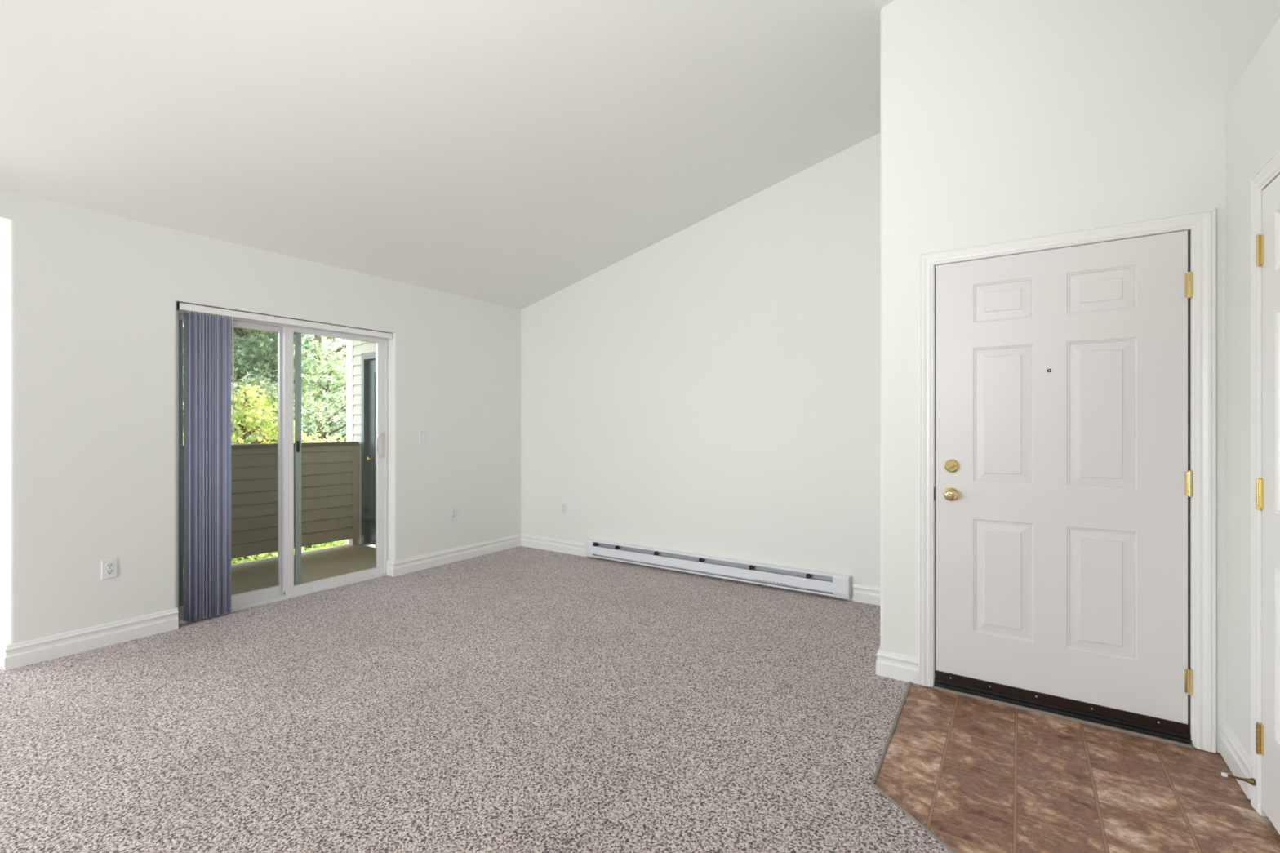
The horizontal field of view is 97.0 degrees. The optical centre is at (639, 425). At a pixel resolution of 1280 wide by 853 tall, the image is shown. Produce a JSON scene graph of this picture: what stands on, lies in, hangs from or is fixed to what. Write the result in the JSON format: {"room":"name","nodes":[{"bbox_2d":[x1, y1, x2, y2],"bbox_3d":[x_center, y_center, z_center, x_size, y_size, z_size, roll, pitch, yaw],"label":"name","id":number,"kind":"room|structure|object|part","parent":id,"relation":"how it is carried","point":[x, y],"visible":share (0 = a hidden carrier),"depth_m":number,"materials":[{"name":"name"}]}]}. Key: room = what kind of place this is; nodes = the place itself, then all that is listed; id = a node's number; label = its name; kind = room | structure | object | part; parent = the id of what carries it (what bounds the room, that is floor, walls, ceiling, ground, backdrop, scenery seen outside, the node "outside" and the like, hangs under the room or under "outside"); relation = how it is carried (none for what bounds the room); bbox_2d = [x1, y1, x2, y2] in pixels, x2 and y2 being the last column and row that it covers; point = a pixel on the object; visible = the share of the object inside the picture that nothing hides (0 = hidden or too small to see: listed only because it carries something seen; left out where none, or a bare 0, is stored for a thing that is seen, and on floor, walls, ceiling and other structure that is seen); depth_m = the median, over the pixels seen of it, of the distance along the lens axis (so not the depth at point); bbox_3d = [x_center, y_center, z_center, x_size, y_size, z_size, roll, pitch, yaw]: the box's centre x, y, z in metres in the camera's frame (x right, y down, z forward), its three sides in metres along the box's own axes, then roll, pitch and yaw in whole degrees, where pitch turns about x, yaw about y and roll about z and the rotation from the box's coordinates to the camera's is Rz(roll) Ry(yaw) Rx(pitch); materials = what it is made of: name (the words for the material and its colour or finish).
{"room":"empty living room","nodes":[
{"label":"empty living room","id":0,"kind":"room"},
{"bbox_2d":[0,223,2,638],"bbox_3d":[-5.084,0.010,2.529,1.937,2.800,3.016,0,0,34],"label":"wall","id":1,"kind":"structure","parent":0,"point":[1,224],"depth_m":3.15,"materials":[{"name":"paint"}]},
{"bbox_2d":[0,189,520,644],"bbox_3d":[-3.462,0.075,3.075,0.150,2.669,7.850,0,0,34],"label":"wall","id":2,"kind":"structure","parent":0,"point":[90,298],"depth_m":3.51,"materials":[{"name":"paint"}]},
{"bbox_2d":[0,608,178,671],"bbox_3d":[-3.970,1.244,3.862,1.903,0.131,0.751,0,0,34],"label":"baseboard","id":3,"kind":"structure","parent":2,"relation":"attached to","point":[18,655],"depth_m":3.28,"materials":[{"name":"white wood"}]},
{"bbox_2d":[101,558,116,579],"bbox_3d":[-3.164,0.855,3.376,0.009,0.115,0.070,0,0,34],"label":"wall outlet","id":4,"kind":"object","parent":2,"relation":"attached to","point":[108,566],"visible":1,"depth_m":3.37,"materials":[{"name":"white plastic"}]},
{"bbox_2d":[105,563,113,568],"bbox_3d":[-3.162,0.836,3.375,0.003,0.027,0.034,0,0,34],"label":"receptacle","id":5,"kind":"object","parent":4,"relation":"attached to","point":[107,565],"depth_m":3.37,"materials":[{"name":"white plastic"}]},
{"bbox_2d":[105,569,113,574],"bbox_3d":[-3.162,0.875,3.375,0.003,0.027,0.034,0,0,34],"label":"receptacle","id":6,"kind":"object","parent":4,"relation":"attached to","point":[107,571],"depth_m":3.37,"materials":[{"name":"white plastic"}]},
{"bbox_2d":[176,310,387,624],"bbox_3d":[-2.675,0.257,4.362,0.158,2.113,1.513,0,0,34],"label":"door","id":7,"kind":"structure","parent":2,"relation":"in","point":[285,588],"depth_m":4.31,"materials":[{"name":"white plastic"}]},
{"bbox_3d":[-2.909,0.271,4.063,0.036,2.038,0.699,0,0,34],"label":"fixed panel","id":8,"kind":"part","parent":7,"relation":"part of","materials":[{"name":"white plastic"}]},
{"bbox_3d":[-2.900,0.274,4.134,0.014,2.032,0.807,0,0,34],"label":"screen panel","id":9,"kind":"part","parent":7,"relation":"part of","materials":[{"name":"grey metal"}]},
{"bbox_3d":[-2.922,0.256,4.044,0.004,1.924,0.629,0,0,34],"label":"glass pane","id":10,"kind":"part","parent":7,"relation":"part of","materials":[{"name":"clear glass"}]},
{"bbox_3d":[-2.472,0.271,4.621,0.036,2.038,0.810,0,0,34],"label":"sliding panel","id":11,"kind":"part","parent":7,"relation":"part of","materials":[{"name":"white plastic"}]},
{"bbox_3d":[-2.472,0.260,4.621,0.004,1.947,0.686,0,0,34],"label":"glass pane","id":12,"kind":"part","parent":7,"relation":"part of","materials":[{"name":"clear glass"}]},
{"bbox_3d":[-2.245,0.170,4.890,0.018,0.229,0.083,0,0,23],"label":"pull handle","id":13,"kind":"part","parent":7,"relation":"part of","materials":[{"name":"beige plastic"}]},
{"bbox_3d":[-2.235,0.170,4.933,0.010,0.224,0.024,0,0,34],"label":"handle plate","id":14,"kind":"part","parent":7,"relation":"part of","materials":[{"name":"beige plastic"}]},
{"bbox_2d":[176,302,392,622],"bbox_3d":[-2.598,0.248,4.309,0.080,2.102,1.507,0,0,34],"label":"vertical blind","id":15,"kind":"object","parent":2,"relation":"attached to","point":[206,338],"visible":1,"depth_m":3.81,"materials":[{"name":"blue fabric"}]},
{"bbox_2d":[419,431,426,444],"bbox_3d":[-1.970,0.113,5.147,0.020,0.115,0.070,0,0,34],"label":"light switch","id":16,"kind":"object","parent":2,"relation":"attached to","point":[422,434],"visible":1,"depth_m":5.14,"materials":[{"name":"white plastic"}]},
{"bbox_2d":[449,507,456,520],"bbox_3d":[-1.789,0.852,5.426,0.009,0.115,0.070,0,0,34],"label":"wall outlet","id":17,"kind":"object","parent":2,"relation":"attached to","point":[452,511],"visible":1,"depth_m":5.42,"materials":[{"name":"white plastic"}]},
{"bbox_2d":[386,533,520,577],"bbox_3d":[-1.751,1.244,5.556,0.104,0.131,1.523,0,0,34],"label":"baseboard","id":18,"kind":"structure","parent":2,"relation":"attached to","point":[394,568],"depth_m":5.38,"materials":[{"name":"white wood"}]},
{"bbox_2d":[182,444,352,567],"bbox_3d":[-4.100,0.762,5.403,0.132,1.075,2.854,0,0,34],"label":"wall","id":19,"kind":"structure","parent":0,"point":[326,482],"depth_m":5.84,"materials":[{"name":"beige wood"}]},
{"bbox_2d":[182,543,348,573],"bbox_3d":[-4.161,1.494,5.456,0.030,0.222,2.874,0,0,34],"label":"trim","id":20,"kind":"structure","parent":19,"relation":"attached to","point":[347,544],"depth_m":5.94,"materials":[{"name":"brown wood"}]},
{"bbox_2d":[182,441,358,449],"bbox_3d":[-4.103,0.207,5.399,0.150,0.035,2.844,0,0,34],"label":"trim","id":21,"kind":"structure","parent":19,"relation":"on","point":[334,443],"depth_m":6.04,"materials":[{"name":"brown wood"}]},
{"bbox_2d":[348,537,357,545],"bbox_3d":[-3.875,1.343,5.748,0.080,0.085,2.030,0,0,34],"label":"trim","id":22,"kind":"structure","parent":19,"relation":"attached to","point":[351,541],"depth_m":6.54,"materials":[{"name":"beige"}]},
{"bbox_2d":[351,444,358,538],"bbox_3d":[-3.285,0.762,6.524,0.016,1.075,0.075,0,0,34],"label":"trim","id":23,"kind":"structure","parent":19,"relation":"attached to","point":[355,447],"depth_m":6.52,"materials":[{"name":"beige wood"}]},
{"bbox_2d":[182,544,375,605],"bbox_3d":[-3.394,1.485,4.942,1.817,0.200,2.874,0,0,34],"label":"floor","id":24,"kind":"structure","parent":0,"point":[320,564],"depth_m":5.51,"materials":[{"name":"beige concrete"}]},
{"bbox_2d":[352,340,375,547],"bbox_3d":[-2.562,0.185,6.191,1.827,3.250,0.171,0,0,34],"label":"wall","id":25,"kind":"structure","parent":0,"point":[360,348],"depth_m":6.57,"materials":[{"name":"white wood"}]},
{"bbox_2d":[346,339,353,544],"bbox_3d":[-3.370,1.410,6.747,0.135,6.000,0.190,0,0,34],"label":"trim","id":26,"kind":"structure","parent":25,"relation":"attached to","point":[349,397],"depth_m":6.66,"materials":[{"name":"white wood"}]},
{"bbox_2d":[361,353,375,546],"bbox_3d":[-2.779,0.287,6.300,0.975,2.195,0.134,0,0,34],"label":"door","id":27,"kind":"structure","parent":25,"relation":"in","point":[368,361],"depth_m":6.51,"materials":[{"name":"grey metal"}]},
{"bbox_3d":[-3.100,0.385,6.472,0.064,0.064,0.064,0,0,34],"label":"knob","id":28,"kind":"part","parent":27,"relation":"part of","materials":[{"name":"gold metal"}]},
{"bbox_2d":[0,0,893,309],"bbox_3d":[-0.239,-2.009,0.823,8.013,1.572,8.000,0,0,34],"label":"ceiling","id":29,"kind":"structure","parent":0,"point":[511,153],"depth_m":3.13,"materials":[{"name":"paint"}]},
{"bbox_2d":[0,546,1279,852],"bbox_3d":[-1.043,1.360,1.362,9.650,0.100,7.700,0,0,34],"label":"floor","id":30,"kind":"structure","parent":0,"point":[521,699],"depth_m":2.34,"materials":[{"name":"carpet"}]},
{"bbox_2d":[870,681,955,852],"bbox_3d":[1.110,1.310,1.712,0.547,0.009,2.413,0,0,1],"label":"trim","id":31,"kind":"structure","parent":30,"relation":"on","point":[887,743],"depth_m":2.11,"materials":[{"name":"silver metal"}]},
{"bbox_2d":[520,133,879,600],"bbox_3d":[0.415,-0.404,5.111,4.020,3.628,0.150,0,0,34],"label":"wall","id":32,"kind":"structure","parent":0,"point":[713,388],"depth_m":4.80,"materials":[{"name":"paint"}]},
{"bbox_2d":[520,533,587,556],"bbox_3d":[-0.911,1.244,5.900,0.938,0.131,0.016,0,0,34],"label":"baseboard","id":33,"kind":"structure","parent":32,"relation":"attached to","point":[574,548],"depth_m":5.88,"materials":[{"name":"white wood"}]},
{"bbox_2d":[560,502,566,514],"bbox_3d":[-0.784,0.855,5.819,0.070,0.115,0.009,0,0,34],"label":"wall outlet","id":34,"kind":"object","parent":32,"relation":"attached to","point":[563,505],"visible":1,"depth_m":5.82,"materials":[{"name":"white plastic"}]},
{"bbox_2d":[585,538,850,599],"bbox_3d":[0.518,1.207,4.909,2.510,0.166,0.068,0,0,34],"label":"baseboard heater","id":35,"kind":"object","parent":32,"relation":"attached to","point":[810,581],"visible":1,"depth_m":4.75,"materials":[{"name":"metal"}]},
{"bbox_3d":[0.519,1.281,4.911,2.330,0.018,0.058,0,0,34],"label":"rail","id":36,"kind":"part","parent":35,"relation":"part of","materials":[{"name":"metal"}]},
{"bbox_2d":[853,583,879,605],"bbox_3d":[1.765,1.244,4.105,0.418,0.131,0.016,0,0,34],"label":"baseboard","id":37,"kind":"structure","parent":32,"relation":"attached to","point":[863,593],"depth_m":4.16,"materials":[{"name":"white wood"}]},
{"bbox_2d":[880,0,1279,753],"bbox_3d":[3.184,-0.617,2.425,3.812,4.055,1.225,0,0,34],"label":"wall","id":38,"kind":"structure","parent":0,"point":[1001,120],"depth_m":2.62,"materials":[{"name":"paint"}]},
{"bbox_2d":[875,647,918,684],"bbox_3d":[1.669,1.244,3.432,0.204,0.131,1.241,0,0,34],"label":"baseboard","id":39,"kind":"structure","parent":38,"relation":"attached to","point":[897,666],"depth_m":2.92,"materials":[{"name":"white wood"}]},
{"bbox_2d":[933,486,935,500],"bbox_3d":[1.480,0.343,2.841,0.004,0.065,0.023,0,0,34],"label":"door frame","id":40,"kind":"structure","parent":38,"relation":"attached to","point":[935,486],"depth_m":2.83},
{"bbox_2d":[934,677,1191,744],"bbox_3d":[1.890,1.286,2.614,0.934,0.037,0.122,0,0,34],"label":"trim","id":41,"kind":"structure","parent":38,"relation":"attached to","point":[1092,717],"depth_m":2.53,"materials":[{"name":"black rubber"}]},
{"bbox_2d":[933,685,1193,748],"bbox_3d":[1.854,1.307,2.562,0.945,0.012,0.010,0,0,34],"label":"trim","id":42,"kind":"structure","parent":38,"relation":"attached to","point":[1190,746],"depth_m":2.52,"materials":[{"name":"metal"}]},
{"bbox_2d":[935,230,1192,734],"bbox_3d":[1.860,0.233,2.562,0.936,2.062,0.110,0,0,34],"label":"door","id":43,"kind":"structure","parent":38,"relation":"in","point":[1064,481],"depth_m":2.54,"materials":[{"name":"wood"}]},
{"bbox_3d":[1.519,0.341,2.768,0.067,0.067,0.060,0,0,34],"label":"knob","id":44,"kind":"part","parent":43,"relation":"part of","materials":[{"name":"gold metal"}]},
{"bbox_2d":[918,208,1215,753],"bbox_3d":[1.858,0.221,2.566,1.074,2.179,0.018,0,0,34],"label":"trim","id":45,"kind":"structure","parent":38,"relation":"attached to","point":[1202,223],"depth_m":2.30,"materials":[{"name":"white wood"}]},
{"bbox_2d":[1187,231,1188,733],"bbox_3d":[1.899,0.232,2.628,0.935,2.068,0.108,0,0,34],"label":"trim","id":46,"kind":"structure","parent":38,"relation":"attached to","point":[1188,231],"depth_m":2.33,"materials":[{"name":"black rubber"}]},
{"bbox_2d":[1225,17,1279,756],"bbox_3d":[2.969,0.062,0.943,2.520,2.696,1.475,0,0,34],"label":"wall","id":47,"kind":"structure","parent":0,"point":[1252,109],"depth_m":2.10,"materials":[{"name":"paint"}]},
{"bbox_2d":[1219,720,1250,799],"bbox_3d":[2.232,1.244,2.121,0.016,0.131,0.340,0,0,34],"label":"baseboard","id":48,"kind":"structure","parent":47,"relation":"attached to","point":[1233,753],"depth_m":2.11,"materials":[{"name":"white wood"}]},
{"bbox_2d":[1221,772,1254,786],"bbox_3d":[2.061,1.217,1.953,0.078,0.023,0.023,0,0,34],"label":"door stop","id":49,"kind":"object","parent":47,"relation":"attached to","point":[1251,781],"visible":1,"depth_m":1.94,"materials":[{"name":"gold metal"}]},
{"bbox_3d":[2.066,1.217,1.950,0.066,0.023,0.023,0,0,34],"label":"rod","id":50,"kind":"part","parent":49,"relation":"part of","materials":[{"name":"gold metal"}]},
{"bbox_2d":[1250,147,1279,817],"bbox_3d":[1.869,0.228,1.581,0.018,2.165,0.899,0,0,34],"label":"trim","id":51,"kind":"structure","parent":47,"relation":"attached to","point":[1270,170],"depth_m":1.93,"materials":[{"name":"white wood"}]},
{"bbox_2d":[1255,174,1279,835],"bbox_3d":[1.879,0.248,1.574,0.050,2.064,0.770,0,0,34],"label":"door","id":52,"kind":"structure","parent":47,"relation":"in","point":[1267,244],"depth_m":1.83,"materials":[{"name":"white wood"}]},
{"label":"outside","id":53,"kind":"structure","parent":0,"visible":0},
{"bbox_3d":[-19.339,4.410,31.036,53.300,0.200,90.000,0,0,34],"label":"ground","id":54,"kind":"structure","parent":53,"visible":0},
{"bbox_2d":[182,402,245,568],"bbox_3d":[-8.326,1.895,10.651,2.128,4.848,2.245,0,0,-7],"label":"maple tree","id":55,"kind":"object","parent":54,"relation":"on","point":[233,434],"visible":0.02,"depth_m":10.94,"materials":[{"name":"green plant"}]},
{"bbox_2d":[182,322,277,442],"bbox_3d":[-16.913,-2.308,22.305,8.129,13.250,8.628,0,0,22],"label":"pine tree","id":56,"kind":"object","parent":54,"relation":"on","point":[183,322],"visible":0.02,"depth_m":23.05,"materials":[{"name":"green plant"}]},
{"bbox_2d":[182,377,315,573],"bbox_3d":[-6.185,1.785,9.060,2.093,5.053,2.155,0,0,-1],"label":"maple tree","id":57,"kind":"object","parent":54,"relation":"on","point":[244,424],"visible":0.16,"depth_m":8.90,"materials":[{"name":"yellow plant"}]},
{"bbox_2d":[182,320,346,444],"bbox_3d":[-11.954,-2.036,16.773,7.864,12.706,7.571,0,0,-2],"label":"pine tree","id":58,"kind":"object","parent":54,"relation":"on","point":[240,357],"visible":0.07,"depth_m":15.83,"materials":[{"name":"green plant"}]},
{"bbox_2d":[231,545,321,564],"bbox_3d":[-6.587,2.884,9.348,3.646,2.858,3.168,0,0,26],"label":"shrub","id":59,"kind":"object","parent":54,"relation":"on","point":[302,548],"visible":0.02,"depth_m":8.77,"materials":[{"name":"green plant"}]},
{"bbox_2d":[231,330,346,546],"bbox_3d":[-8.593,-1.983,15.893,6.972,12.598,7.362,0,0,-10],"label":"pine tree","id":60,"kind":"object","parent":54,"relation":"on","point":[321,367],"visible":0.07,"depth_m":14.94,"materials":[{"name":"green plant"}]},
{"bbox_2d":[231,328,346,443],"bbox_3d":[-12.504,-2.911,20.954,7.890,14.454,8.254,0,0,12],"label":"pine tree","id":61,"kind":"object","parent":54,"relation":"on","point":[273,338],"visible":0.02,"depth_m":21.00,"materials":[{"name":"green plant"}]},
{"bbox_2d":[231,539,346,561],"bbox_3d":[-5.870,2.901,10.126,3.332,2.833,3.166,0,0,34],"label":"shrub","id":62,"kind":"object","parent":54,"relation":"on","point":[340,542],"visible":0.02,"depth_m":10.05,"materials":[{"name":"green plant"}]},
{"bbox_2d":[302,429,346,549],"bbox_3d":[-6.785,2.209,11.983,2.690,4.223,2.784,0,0,0],"label":"maple tree","id":63,"kind":"object","parent":54,"relation":"on","point":[319,440],"visible":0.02,"depth_m":12.08,"materials":[{"name":"green plant"}]}
]}

